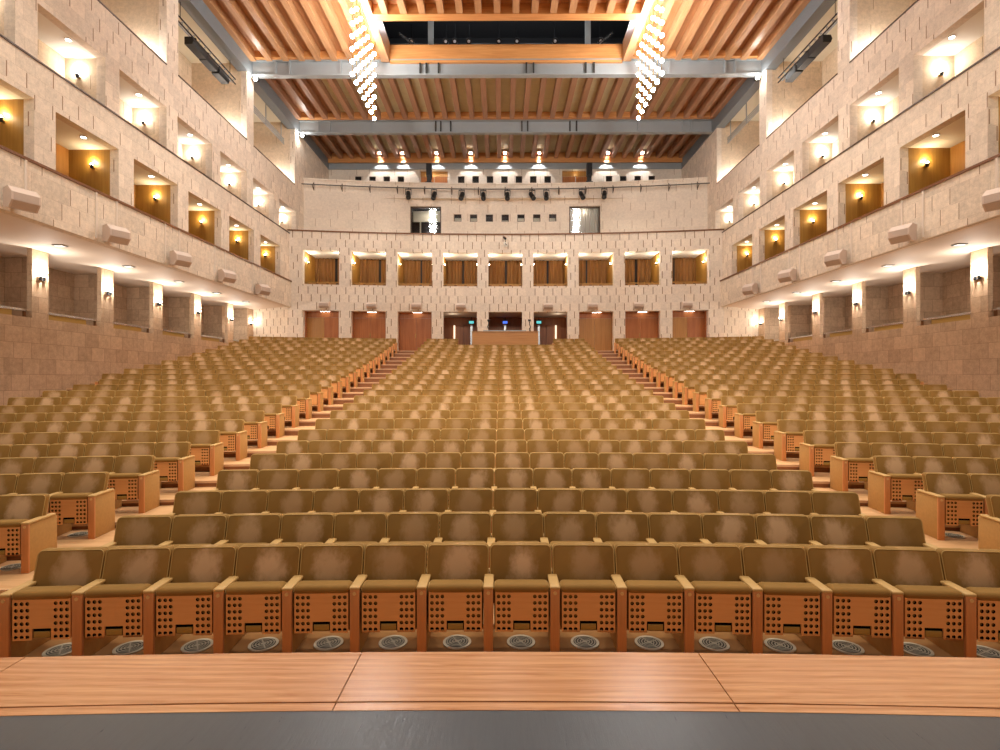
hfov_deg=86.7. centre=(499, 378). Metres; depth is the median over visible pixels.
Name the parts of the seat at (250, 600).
post, armrest, number plate, backrest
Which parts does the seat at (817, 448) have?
armrest, post, backrest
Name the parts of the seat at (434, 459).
backrest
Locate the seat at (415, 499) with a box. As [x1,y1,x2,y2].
[399,488,448,532]
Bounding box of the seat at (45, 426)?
[36,421,68,432]
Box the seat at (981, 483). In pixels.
[967,473,999,495]
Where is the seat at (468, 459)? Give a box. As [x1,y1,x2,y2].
[461,452,494,467]
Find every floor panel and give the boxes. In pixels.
[0,652,360,707]
[0,657,24,671]
[337,652,732,703]
[699,653,999,708]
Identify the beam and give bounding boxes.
[178,0,328,168]
[251,58,761,78]
[299,119,711,134]
[329,163,680,169]
[681,0,836,168]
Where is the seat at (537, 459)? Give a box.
[529,452,563,470]
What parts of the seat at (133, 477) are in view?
armrest, number plate, backrest, post, armrest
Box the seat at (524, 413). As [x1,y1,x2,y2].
[521,410,544,423]
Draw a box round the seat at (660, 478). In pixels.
[648,468,690,490]
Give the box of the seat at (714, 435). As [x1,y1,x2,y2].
[695,429,724,441]
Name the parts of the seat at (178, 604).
post, armrest, number plate, backrest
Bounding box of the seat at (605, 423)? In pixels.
[600,418,625,430]
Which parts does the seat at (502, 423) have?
backrest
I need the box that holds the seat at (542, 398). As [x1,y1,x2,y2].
[539,395,558,404]
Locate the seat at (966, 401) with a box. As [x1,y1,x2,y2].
[960,397,987,405]
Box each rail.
[301,182,709,194]
[305,282,338,284]
[352,283,385,284]
[398,283,431,285]
[444,284,476,285]
[489,284,521,285]
[533,284,566,285]
[579,283,612,285]
[625,282,658,284]
[672,281,706,283]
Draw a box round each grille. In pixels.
[11,192,38,212]
[46,644,71,655]
[70,532,87,535]
[109,229,128,244]
[116,641,142,652]
[175,255,190,266]
[184,639,209,650]
[224,273,235,282]
[251,638,275,648]
[260,287,269,295]
[317,637,340,647]
[319,303,327,307]
[367,304,375,308]
[382,636,404,646]
[412,305,419,308]
[427,164,430,174]
[446,636,467,646]
[456,305,464,308]
[510,636,531,646]
[544,305,552,308]
[573,636,595,646]
[587,163,591,173]
[589,304,596,308]
[635,304,643,308]
[637,637,660,647]
[683,303,691,307]
[702,638,726,648]
[742,286,752,294]
[767,639,792,650]
[778,272,790,282]
[825,254,840,266]
[833,641,860,652]
[889,228,909,243]
[945,533,962,536]
[984,192,999,210]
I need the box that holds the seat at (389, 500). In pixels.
[354,488,403,519]
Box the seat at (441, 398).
[437,395,456,403]
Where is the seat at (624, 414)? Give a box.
[616,410,639,419]
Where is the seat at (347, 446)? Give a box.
[340,440,371,454]
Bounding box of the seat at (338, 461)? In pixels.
[321,453,356,469]
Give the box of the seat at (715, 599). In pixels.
[671,543,750,652]
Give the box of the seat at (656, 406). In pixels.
[653,403,675,410]
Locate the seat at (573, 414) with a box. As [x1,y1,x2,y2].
[568,410,591,418]
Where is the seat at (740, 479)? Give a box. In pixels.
[728,469,771,491]
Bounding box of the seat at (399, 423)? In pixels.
[394,418,419,435]
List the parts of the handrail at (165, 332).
infill panel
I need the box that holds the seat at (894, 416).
[889,412,918,420]
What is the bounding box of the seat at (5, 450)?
[0,444,12,457]
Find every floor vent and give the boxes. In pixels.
[0,563,20,570]
[42,642,71,656]
[67,531,87,536]
[112,640,142,654]
[181,638,212,653]
[248,637,278,651]
[314,636,342,650]
[379,635,406,649]
[443,635,470,649]
[507,635,534,649]
[571,635,598,649]
[635,636,663,650]
[699,637,729,651]
[764,638,795,652]
[832,640,864,654]
[904,642,933,656]
[945,533,965,538]
[977,645,999,657]
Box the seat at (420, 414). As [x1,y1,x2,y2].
[403,410,426,419]
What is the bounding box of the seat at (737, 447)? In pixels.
[714,441,747,454]
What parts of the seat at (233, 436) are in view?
backrest, post, armrest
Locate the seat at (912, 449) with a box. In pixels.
[904,443,943,456]
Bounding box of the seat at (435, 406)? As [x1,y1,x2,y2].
[432,403,453,411]
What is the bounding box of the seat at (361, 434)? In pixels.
[355,429,383,441]
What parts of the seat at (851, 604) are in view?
armrest, post, backrest, number plate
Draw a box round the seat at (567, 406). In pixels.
[564,403,585,417]
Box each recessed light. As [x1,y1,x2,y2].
[52,244,67,246]
[951,243,967,245]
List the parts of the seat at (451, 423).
backrest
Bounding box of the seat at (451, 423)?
[446,418,470,439]
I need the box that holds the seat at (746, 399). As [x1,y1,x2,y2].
[743,396,765,404]
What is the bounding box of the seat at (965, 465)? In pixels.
[952,457,997,473]
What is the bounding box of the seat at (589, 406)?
[586,403,607,410]
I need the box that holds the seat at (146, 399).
[136,396,160,404]
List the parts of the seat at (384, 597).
post, armrest, number plate, backrest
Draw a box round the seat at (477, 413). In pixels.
[474,410,496,418]
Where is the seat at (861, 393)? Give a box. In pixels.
[857,390,880,396]
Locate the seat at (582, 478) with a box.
[569,468,610,491]
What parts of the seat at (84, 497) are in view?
armrest, number plate, backrest, post, armrest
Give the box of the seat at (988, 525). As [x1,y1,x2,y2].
[978,494,999,549]
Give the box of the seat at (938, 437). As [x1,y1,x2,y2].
[931,432,967,443]
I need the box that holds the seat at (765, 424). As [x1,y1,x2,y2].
[753,411,781,448]
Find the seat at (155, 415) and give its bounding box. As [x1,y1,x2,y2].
[132,411,159,420]
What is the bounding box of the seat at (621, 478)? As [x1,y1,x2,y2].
[609,468,650,490]
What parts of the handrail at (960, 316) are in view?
infill panel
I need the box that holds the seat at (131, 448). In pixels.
[120,442,156,454]
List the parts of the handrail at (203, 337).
infill panel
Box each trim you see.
[0,34,289,233]
[0,145,291,281]
[0,702,999,716]
[24,159,26,189]
[95,192,97,238]
[97,0,166,64]
[115,201,117,225]
[164,224,165,261]
[178,75,246,139]
[178,230,179,250]
[214,246,214,278]
[224,251,225,269]
[254,146,294,184]
[287,229,723,234]
[303,177,707,184]
[359,0,389,61]
[373,3,640,20]
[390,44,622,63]
[623,0,653,60]
[716,145,758,183]
[720,153,999,281]
[722,46,999,232]
[766,73,837,138]
[788,251,789,268]
[799,246,800,278]
[836,229,837,250]
[849,0,918,62]
[850,223,851,261]
[901,200,902,224]
[922,190,923,237]
[995,157,998,187]
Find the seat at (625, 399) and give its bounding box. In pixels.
[621,396,642,403]
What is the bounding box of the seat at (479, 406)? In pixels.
[476,403,497,411]
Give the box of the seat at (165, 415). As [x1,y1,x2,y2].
[159,411,186,420]
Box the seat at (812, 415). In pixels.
[807,411,834,420]
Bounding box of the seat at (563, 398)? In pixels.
[560,395,579,404]
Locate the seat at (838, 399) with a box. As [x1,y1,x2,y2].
[834,396,858,404]
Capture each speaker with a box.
[3,185,40,213]
[102,224,130,245]
[169,250,191,266]
[184,37,207,58]
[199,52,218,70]
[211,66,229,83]
[218,269,236,282]
[255,283,270,295]
[319,301,329,307]
[366,302,376,308]
[411,303,421,308]
[426,163,432,182]
[456,303,465,309]
[543,303,552,308]
[586,163,592,181]
[587,303,597,308]
[633,302,643,308]
[681,301,692,307]
[742,283,757,294]
[777,268,795,282]
[785,64,802,82]
[797,51,815,69]
[808,35,831,56]
[824,249,846,266]
[888,223,916,244]
[982,187,999,211]
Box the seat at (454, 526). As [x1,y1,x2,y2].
[434,512,490,542]
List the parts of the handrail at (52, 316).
infill panel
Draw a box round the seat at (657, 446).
[651,440,682,454]
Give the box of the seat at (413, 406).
[410,403,431,417]
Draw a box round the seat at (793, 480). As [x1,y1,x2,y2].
[769,470,819,491]
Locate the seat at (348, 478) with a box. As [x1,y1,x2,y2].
[333,468,377,490]
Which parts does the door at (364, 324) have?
transom panel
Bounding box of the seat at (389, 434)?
[384,429,411,442]
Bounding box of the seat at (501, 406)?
[497,403,519,418]
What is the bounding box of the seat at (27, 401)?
[7,397,34,405]
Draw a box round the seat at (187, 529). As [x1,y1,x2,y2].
[159,514,228,547]
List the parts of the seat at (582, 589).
armrest, post, backrest, number plate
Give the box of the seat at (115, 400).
[112,397,136,404]
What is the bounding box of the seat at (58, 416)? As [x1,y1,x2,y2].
[46,412,75,421]
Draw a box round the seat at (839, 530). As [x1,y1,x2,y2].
[808,514,870,548]
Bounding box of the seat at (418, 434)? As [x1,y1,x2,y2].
[412,429,440,443]
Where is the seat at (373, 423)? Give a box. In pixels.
[368,418,393,430]
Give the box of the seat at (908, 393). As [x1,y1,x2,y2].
[904,390,928,397]
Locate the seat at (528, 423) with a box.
[523,418,547,439]
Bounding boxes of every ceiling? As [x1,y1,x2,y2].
[0,212,283,309]
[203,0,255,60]
[217,0,795,152]
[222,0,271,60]
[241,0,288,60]
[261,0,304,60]
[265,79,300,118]
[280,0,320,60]
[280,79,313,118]
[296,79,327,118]
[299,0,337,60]
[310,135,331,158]
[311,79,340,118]
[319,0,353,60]
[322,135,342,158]
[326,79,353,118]
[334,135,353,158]
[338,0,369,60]
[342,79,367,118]
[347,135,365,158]
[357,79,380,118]
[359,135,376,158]
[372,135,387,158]
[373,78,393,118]
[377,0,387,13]
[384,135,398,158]
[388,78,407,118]
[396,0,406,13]
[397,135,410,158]
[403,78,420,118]
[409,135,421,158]
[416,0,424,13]
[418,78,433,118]
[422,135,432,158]
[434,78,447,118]
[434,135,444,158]
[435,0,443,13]
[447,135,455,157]
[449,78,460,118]
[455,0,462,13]
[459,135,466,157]
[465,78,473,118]
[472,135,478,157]
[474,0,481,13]
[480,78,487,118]
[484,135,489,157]
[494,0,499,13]
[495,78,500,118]
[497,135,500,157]
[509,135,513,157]
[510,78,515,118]
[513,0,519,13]
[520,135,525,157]
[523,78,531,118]
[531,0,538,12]
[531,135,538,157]
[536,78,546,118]
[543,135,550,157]
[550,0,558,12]
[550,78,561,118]
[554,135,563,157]
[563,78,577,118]
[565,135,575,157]
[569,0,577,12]
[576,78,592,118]
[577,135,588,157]
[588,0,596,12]
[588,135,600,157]
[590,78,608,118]
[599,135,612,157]
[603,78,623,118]
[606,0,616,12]
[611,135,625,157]
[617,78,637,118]
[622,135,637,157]
[625,0,635,12]
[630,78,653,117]
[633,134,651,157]
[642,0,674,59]
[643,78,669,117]
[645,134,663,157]
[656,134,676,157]
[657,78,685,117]
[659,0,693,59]
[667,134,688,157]
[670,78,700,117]
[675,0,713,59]
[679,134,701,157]
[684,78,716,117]
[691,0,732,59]
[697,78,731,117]
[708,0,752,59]
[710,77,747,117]
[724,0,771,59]
[727,218,999,308]
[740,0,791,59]
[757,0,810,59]
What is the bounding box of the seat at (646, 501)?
[624,489,672,516]
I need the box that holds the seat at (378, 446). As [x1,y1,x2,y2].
[372,440,402,454]
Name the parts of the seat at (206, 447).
backrest, post, armrest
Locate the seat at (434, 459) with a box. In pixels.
[426,452,460,483]
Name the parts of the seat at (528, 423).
backrest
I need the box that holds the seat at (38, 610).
[0,546,108,657]
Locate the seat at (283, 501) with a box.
[262,489,314,514]
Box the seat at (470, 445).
[465,440,495,453]
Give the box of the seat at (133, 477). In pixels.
[107,455,159,512]
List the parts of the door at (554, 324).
post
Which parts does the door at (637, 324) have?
transom panel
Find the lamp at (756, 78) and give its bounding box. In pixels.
[754,74,759,80]
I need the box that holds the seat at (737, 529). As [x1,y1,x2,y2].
[699,513,757,546]
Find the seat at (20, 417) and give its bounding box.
[15,413,46,421]
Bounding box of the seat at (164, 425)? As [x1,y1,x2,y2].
[158,420,187,431]
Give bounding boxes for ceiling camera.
[503,236,507,246]
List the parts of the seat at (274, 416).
backrest, post, armrest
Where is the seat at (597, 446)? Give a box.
[589,440,619,462]
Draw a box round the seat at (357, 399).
[354,396,374,403]
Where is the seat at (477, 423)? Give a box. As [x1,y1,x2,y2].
[472,418,496,429]
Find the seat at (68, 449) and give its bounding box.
[47,443,85,456]
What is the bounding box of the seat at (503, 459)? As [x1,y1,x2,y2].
[493,452,528,483]
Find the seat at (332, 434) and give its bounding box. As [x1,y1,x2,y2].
[327,429,355,441]
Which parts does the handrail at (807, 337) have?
infill panel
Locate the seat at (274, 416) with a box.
[258,403,283,437]
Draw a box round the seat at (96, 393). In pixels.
[91,390,115,396]
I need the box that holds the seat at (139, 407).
[134,404,160,411]
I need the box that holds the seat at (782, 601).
[734,544,820,653]
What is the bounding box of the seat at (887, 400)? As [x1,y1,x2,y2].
[883,397,908,404]
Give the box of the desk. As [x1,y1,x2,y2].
[472,330,538,347]
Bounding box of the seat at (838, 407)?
[834,404,860,411]
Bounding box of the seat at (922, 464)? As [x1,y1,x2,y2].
[912,456,955,473]
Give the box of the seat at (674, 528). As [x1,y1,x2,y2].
[646,512,702,546]
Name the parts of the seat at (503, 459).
backrest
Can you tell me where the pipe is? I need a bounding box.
[390,43,622,44]
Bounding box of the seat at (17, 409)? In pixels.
[0,405,26,413]
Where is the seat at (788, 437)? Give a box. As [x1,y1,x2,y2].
[774,419,806,460]
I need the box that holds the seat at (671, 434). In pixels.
[666,429,694,441]
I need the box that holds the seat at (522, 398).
[519,395,538,403]
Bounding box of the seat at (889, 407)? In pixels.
[886,404,912,412]
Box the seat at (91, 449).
[84,443,121,456]
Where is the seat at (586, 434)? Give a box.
[581,429,608,444]
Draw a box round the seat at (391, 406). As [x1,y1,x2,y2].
[388,403,409,410]
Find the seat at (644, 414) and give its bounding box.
[640,410,664,419]
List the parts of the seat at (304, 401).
backrest, post, armrest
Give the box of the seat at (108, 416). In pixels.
[104,412,132,420]
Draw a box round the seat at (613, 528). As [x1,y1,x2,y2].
[593,512,648,548]
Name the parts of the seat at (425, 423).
backrest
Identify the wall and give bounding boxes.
[0,0,328,278]
[0,148,290,306]
[0,248,252,405]
[253,230,757,350]
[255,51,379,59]
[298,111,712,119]
[304,179,706,233]
[305,251,338,284]
[328,152,681,162]
[329,169,681,182]
[352,252,385,285]
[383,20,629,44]
[398,253,431,285]
[444,254,476,285]
[488,254,521,285]
[533,253,566,285]
[579,253,612,285]
[625,252,658,284]
[632,50,757,58]
[672,251,706,283]
[682,0,999,278]
[720,157,999,306]
[758,247,999,397]
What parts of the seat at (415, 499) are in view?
backrest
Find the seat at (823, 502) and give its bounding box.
[809,491,865,517]
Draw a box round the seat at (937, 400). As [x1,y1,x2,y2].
[933,397,960,404]
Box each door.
[305,311,338,340]
[352,312,385,338]
[399,312,431,350]
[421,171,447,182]
[444,312,476,344]
[489,313,521,329]
[534,312,566,344]
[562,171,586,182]
[579,312,611,350]
[625,311,658,338]
[673,311,706,337]
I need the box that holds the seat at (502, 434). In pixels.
[496,429,523,440]
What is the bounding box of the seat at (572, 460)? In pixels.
[564,452,598,471]
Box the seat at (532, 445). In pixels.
[527,440,557,466]
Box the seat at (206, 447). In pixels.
[188,430,223,475]
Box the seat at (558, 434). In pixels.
[553,429,580,445]
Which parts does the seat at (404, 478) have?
backrest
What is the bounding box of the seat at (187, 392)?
[183,390,205,396]
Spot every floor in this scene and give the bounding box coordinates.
[0,348,999,657]
[0,710,999,749]
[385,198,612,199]
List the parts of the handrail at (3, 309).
infill panel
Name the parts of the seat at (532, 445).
backrest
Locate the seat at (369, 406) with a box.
[365,403,387,410]
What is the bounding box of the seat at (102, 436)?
[92,431,125,443]
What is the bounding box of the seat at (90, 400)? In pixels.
[86,397,112,404]
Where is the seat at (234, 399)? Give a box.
[230,396,252,403]
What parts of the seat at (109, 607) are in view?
post, armrest, number plate, backrest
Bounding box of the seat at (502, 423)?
[496,418,522,439]
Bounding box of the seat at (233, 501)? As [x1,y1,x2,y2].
[214,490,268,515]
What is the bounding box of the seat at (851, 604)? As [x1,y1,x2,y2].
[796,545,890,654]
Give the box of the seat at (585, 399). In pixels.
[580,395,600,403]
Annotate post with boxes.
[428,21,433,44]
[585,20,590,43]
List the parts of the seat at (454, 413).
backrest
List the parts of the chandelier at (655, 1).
mounting rail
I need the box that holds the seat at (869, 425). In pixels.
[863,420,894,431]
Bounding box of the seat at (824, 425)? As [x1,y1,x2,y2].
[805,420,835,430]
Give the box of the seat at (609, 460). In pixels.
[598,452,633,471]
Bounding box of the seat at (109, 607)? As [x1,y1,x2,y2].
[71,545,174,655]
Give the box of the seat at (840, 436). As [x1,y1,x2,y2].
[834,431,867,442]
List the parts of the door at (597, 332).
transom panel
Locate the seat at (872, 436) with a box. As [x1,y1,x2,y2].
[866,431,899,442]
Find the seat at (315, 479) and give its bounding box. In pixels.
[293,468,338,490]
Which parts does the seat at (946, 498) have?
armrest, post, backrest, number plate, armrest, post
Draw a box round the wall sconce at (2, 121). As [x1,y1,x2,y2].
[0,115,4,123]
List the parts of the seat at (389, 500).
backrest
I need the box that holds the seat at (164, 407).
[160,404,185,411]
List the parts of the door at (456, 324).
post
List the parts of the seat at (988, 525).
armrest, backrest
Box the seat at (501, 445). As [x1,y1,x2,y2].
[495,440,526,466]
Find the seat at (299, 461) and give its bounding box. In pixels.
[286,453,321,470]
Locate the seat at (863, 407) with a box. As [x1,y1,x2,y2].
[860,404,886,411]
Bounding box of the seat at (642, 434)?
[637,429,665,441]
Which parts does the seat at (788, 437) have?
armrest, post, backrest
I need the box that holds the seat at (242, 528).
[216,513,282,547]
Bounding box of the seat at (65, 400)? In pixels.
[61,397,87,404]
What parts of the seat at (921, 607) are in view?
armrest, post, backrest, number plate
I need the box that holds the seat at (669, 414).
[664,410,688,419]
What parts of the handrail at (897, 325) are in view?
infill panel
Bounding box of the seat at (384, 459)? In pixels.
[357,452,391,470]
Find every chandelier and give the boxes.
[350,0,375,120]
[637,0,663,119]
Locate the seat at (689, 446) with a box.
[683,440,715,454]
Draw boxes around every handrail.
[0,305,26,316]
[49,312,96,325]
[114,322,148,332]
[163,329,190,337]
[201,335,224,342]
[788,335,811,342]
[823,329,851,337]
[866,322,902,332]
[920,312,969,325]
[993,308,999,315]
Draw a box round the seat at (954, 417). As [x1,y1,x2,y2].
[946,413,977,421]
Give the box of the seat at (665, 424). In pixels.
[652,419,678,430]
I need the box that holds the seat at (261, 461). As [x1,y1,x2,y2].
[250,453,286,470]
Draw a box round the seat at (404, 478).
[372,468,416,493]
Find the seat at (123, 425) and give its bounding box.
[98,420,129,431]
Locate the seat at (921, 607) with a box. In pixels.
[861,546,963,655]
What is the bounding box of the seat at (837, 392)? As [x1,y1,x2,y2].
[835,390,857,396]
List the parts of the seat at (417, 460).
backrest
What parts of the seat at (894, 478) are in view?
armrest, post, backrest, armrest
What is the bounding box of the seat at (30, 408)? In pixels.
[26,405,54,412]
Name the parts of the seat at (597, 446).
backrest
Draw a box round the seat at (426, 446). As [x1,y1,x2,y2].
[403,440,433,464]
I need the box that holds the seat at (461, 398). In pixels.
[457,395,477,403]
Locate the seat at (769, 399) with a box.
[765,396,788,404]
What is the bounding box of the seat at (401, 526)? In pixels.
[379,512,438,549]
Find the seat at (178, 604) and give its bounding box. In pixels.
[143,544,238,654]
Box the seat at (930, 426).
[924,421,956,432]
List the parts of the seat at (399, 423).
backrest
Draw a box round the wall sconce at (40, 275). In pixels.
[37,274,45,280]
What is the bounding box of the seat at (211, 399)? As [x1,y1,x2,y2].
[207,396,230,403]
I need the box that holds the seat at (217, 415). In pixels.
[212,411,238,419]
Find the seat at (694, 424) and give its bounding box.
[678,419,705,430]
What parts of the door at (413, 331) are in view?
transom panel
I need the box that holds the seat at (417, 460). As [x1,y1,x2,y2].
[392,452,426,483]
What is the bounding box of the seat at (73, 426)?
[67,421,99,431]
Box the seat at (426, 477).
[413,468,454,506]
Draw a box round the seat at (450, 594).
[416,542,488,651]
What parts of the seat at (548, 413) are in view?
backrest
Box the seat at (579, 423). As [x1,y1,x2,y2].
[574,418,599,431]
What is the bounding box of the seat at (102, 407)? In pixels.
[81,404,108,412]
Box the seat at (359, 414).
[354,410,378,419]
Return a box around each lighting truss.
[178,2,235,84]
[254,104,283,143]
[727,103,758,143]
[778,0,837,82]
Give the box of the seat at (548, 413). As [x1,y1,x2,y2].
[545,410,567,428]
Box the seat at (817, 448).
[799,430,835,475]
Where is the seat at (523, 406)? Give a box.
[520,403,541,410]
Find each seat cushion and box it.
[0,519,27,554]
[12,585,82,636]
[50,493,92,523]
[85,583,151,633]
[108,473,141,498]
[108,545,153,548]
[154,457,179,480]
[156,582,220,631]
[169,544,209,547]
[190,444,211,464]
[220,431,235,450]
[225,543,267,547]
[225,581,286,630]
[244,422,257,438]
[265,413,275,429]
[281,542,322,546]
[282,405,291,419]
[294,580,352,628]
[297,398,305,411]
[335,541,377,547]
[341,488,369,490]
[361,580,417,628]
[390,541,431,549]
[428,579,482,627]
[444,541,484,541]
[494,579,549,627]
[497,541,538,541]
[550,541,592,549]
[559,580,615,627]
[606,541,647,548]
[618,488,647,490]
[624,580,682,629]
[659,542,700,546]
[690,581,750,629]
[711,398,720,409]
[714,542,757,546]
[726,405,736,419]
[743,413,754,429]
[757,582,820,631]
[762,422,776,439]
[771,543,813,547]
[785,432,803,450]
[812,444,834,465]
[824,583,890,633]
[829,544,870,548]
[845,458,872,481]
[886,546,935,549]
[887,473,921,500]
[894,585,963,635]
[939,493,983,523]
[965,587,999,637]
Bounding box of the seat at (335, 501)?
[307,489,359,515]
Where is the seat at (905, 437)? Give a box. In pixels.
[898,432,933,443]
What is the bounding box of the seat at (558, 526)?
[540,512,595,565]
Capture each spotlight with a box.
[405,188,410,199]
[431,189,436,199]
[443,38,448,44]
[452,38,457,44]
[459,189,464,200]
[466,38,471,43]
[480,189,485,200]
[496,38,501,43]
[504,189,509,200]
[514,24,519,43]
[529,189,535,200]
[543,189,548,200]
[552,24,557,43]
[579,189,585,199]
[601,188,606,198]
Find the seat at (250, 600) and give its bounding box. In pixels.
[213,543,302,653]
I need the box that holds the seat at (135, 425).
[128,420,158,430]
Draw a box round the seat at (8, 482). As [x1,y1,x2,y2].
[0,473,19,494]
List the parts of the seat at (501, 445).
backrest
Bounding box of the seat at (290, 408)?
[275,396,298,427]
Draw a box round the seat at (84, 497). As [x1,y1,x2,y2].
[47,472,114,538]
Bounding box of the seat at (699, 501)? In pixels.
[670,489,718,515]
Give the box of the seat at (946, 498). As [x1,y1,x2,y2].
[916,472,988,539]
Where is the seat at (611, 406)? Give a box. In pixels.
[608,403,629,410]
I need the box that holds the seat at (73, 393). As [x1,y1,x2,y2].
[67,390,91,396]
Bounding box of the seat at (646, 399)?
[642,396,663,403]
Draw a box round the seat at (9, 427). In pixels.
[3,422,37,432]
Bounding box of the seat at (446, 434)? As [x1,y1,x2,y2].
[441,429,467,441]
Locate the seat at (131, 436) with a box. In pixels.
[124,431,157,442]
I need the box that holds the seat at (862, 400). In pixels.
[858,397,883,404]
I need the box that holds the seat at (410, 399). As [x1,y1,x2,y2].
[395,395,415,403]
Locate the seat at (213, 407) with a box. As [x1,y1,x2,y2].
[210,404,234,411]
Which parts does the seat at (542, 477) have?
backrest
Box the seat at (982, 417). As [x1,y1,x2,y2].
[976,413,999,422]
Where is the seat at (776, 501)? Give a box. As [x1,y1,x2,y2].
[762,490,812,516]
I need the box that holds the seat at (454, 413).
[450,410,473,428]
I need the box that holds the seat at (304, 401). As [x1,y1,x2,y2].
[289,390,311,418]
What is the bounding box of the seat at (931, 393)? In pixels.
[928,391,953,396]
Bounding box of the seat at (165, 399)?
[160,396,184,404]
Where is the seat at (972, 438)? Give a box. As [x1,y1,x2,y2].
[965,433,999,444]
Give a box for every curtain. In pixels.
[316,258,338,284]
[360,259,385,285]
[403,260,431,285]
[446,260,476,285]
[489,261,521,285]
[533,260,563,285]
[579,260,606,285]
[625,259,650,284]
[672,258,695,283]
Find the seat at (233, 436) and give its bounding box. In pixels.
[215,419,246,460]
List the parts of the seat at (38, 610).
post, armrest, number plate, backrest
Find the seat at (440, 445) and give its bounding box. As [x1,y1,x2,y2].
[434,440,464,453]
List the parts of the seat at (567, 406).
backrest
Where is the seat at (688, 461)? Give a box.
[668,453,703,470]
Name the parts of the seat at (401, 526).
backrest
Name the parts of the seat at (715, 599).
armrest, post, backrest, number plate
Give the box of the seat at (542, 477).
[530,468,571,506]
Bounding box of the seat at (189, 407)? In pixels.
[185,404,210,411]
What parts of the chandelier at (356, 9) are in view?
mounting rail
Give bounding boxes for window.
[398,177,403,181]
[411,207,440,232]
[454,214,460,221]
[458,176,463,182]
[470,215,476,221]
[472,176,478,182]
[486,215,492,221]
[487,176,492,182]
[501,176,507,182]
[502,215,508,221]
[516,176,521,182]
[517,215,524,221]
[530,176,535,182]
[533,214,539,221]
[544,176,550,182]
[549,214,555,220]
[569,207,599,232]
[606,176,611,180]
[620,176,625,180]
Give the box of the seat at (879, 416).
[861,412,889,420]
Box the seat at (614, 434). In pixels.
[609,429,637,441]
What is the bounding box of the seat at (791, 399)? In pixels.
[788,396,811,403]
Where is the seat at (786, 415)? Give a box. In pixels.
[781,411,807,419]
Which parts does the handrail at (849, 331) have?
infill panel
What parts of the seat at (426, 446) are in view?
backrest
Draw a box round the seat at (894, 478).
[868,455,923,513]
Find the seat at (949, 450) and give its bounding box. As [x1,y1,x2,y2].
[940,444,980,457]
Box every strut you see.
[399,32,414,44]
[598,32,612,43]
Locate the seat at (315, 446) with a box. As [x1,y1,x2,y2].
[308,440,340,454]
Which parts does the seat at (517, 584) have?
post, backrest, number plate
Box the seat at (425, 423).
[420,418,445,439]
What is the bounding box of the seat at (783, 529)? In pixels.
[753,513,813,547]
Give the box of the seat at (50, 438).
[24,432,59,444]
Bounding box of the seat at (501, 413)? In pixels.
[498,410,520,417]
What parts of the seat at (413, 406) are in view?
backrest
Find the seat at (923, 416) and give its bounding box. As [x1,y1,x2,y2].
[918,412,947,421]
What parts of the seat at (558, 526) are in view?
backrest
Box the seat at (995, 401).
[987,397,999,405]
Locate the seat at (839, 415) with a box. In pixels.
[834,411,862,420]
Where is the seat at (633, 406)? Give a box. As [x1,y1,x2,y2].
[630,403,652,410]
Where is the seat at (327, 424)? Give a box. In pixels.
[315,419,341,430]
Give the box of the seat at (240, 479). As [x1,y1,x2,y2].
[211,469,258,492]
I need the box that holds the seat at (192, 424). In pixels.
[187,420,216,430]
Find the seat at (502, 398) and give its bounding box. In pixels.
[498,395,517,402]
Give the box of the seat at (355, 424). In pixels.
[342,418,367,429]
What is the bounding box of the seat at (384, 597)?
[349,542,426,651]
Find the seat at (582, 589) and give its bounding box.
[547,542,615,651]
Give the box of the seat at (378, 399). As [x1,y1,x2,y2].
[375,396,395,403]
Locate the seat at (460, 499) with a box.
[444,488,492,511]
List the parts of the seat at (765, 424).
armrest, post, backrest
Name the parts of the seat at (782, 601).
armrest, post, backrest, number plate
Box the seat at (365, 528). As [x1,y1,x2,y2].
[325,512,387,547]
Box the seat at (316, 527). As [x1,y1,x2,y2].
[270,512,334,546]
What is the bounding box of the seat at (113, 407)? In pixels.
[108,404,134,411]
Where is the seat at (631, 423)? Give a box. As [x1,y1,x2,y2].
[626,418,651,429]
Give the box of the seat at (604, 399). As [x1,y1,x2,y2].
[601,396,621,403]
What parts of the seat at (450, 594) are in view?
post, armrest, number plate, backrest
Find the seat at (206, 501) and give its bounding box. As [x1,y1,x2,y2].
[166,490,222,516]
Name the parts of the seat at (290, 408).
backrest, post, armrest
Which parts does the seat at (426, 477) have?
backrest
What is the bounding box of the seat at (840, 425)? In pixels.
[834,420,864,431]
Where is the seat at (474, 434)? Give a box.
[469,429,495,440]
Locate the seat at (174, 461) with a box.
[153,442,194,491]
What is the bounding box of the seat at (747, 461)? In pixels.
[739,454,776,470]
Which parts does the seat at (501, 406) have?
backrest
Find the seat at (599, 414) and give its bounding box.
[592,410,615,419]
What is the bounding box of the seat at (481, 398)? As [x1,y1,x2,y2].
[478,395,497,403]
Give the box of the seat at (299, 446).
[276,440,308,454]
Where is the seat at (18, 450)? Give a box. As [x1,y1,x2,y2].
[9,444,49,457]
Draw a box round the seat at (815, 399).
[811,396,834,404]
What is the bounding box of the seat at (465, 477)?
[452,468,493,487]
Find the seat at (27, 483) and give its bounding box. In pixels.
[10,472,64,493]
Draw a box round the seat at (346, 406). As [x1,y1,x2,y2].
[343,403,365,410]
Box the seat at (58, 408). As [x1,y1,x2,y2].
[54,405,82,412]
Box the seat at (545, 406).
[542,403,563,411]
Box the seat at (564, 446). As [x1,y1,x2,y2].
[558,440,588,454]
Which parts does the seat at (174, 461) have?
backrest, post, armrest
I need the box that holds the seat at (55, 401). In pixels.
[34,397,61,405]
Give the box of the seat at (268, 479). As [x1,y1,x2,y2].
[251,469,298,491]
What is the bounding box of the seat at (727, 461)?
[703,453,740,470]

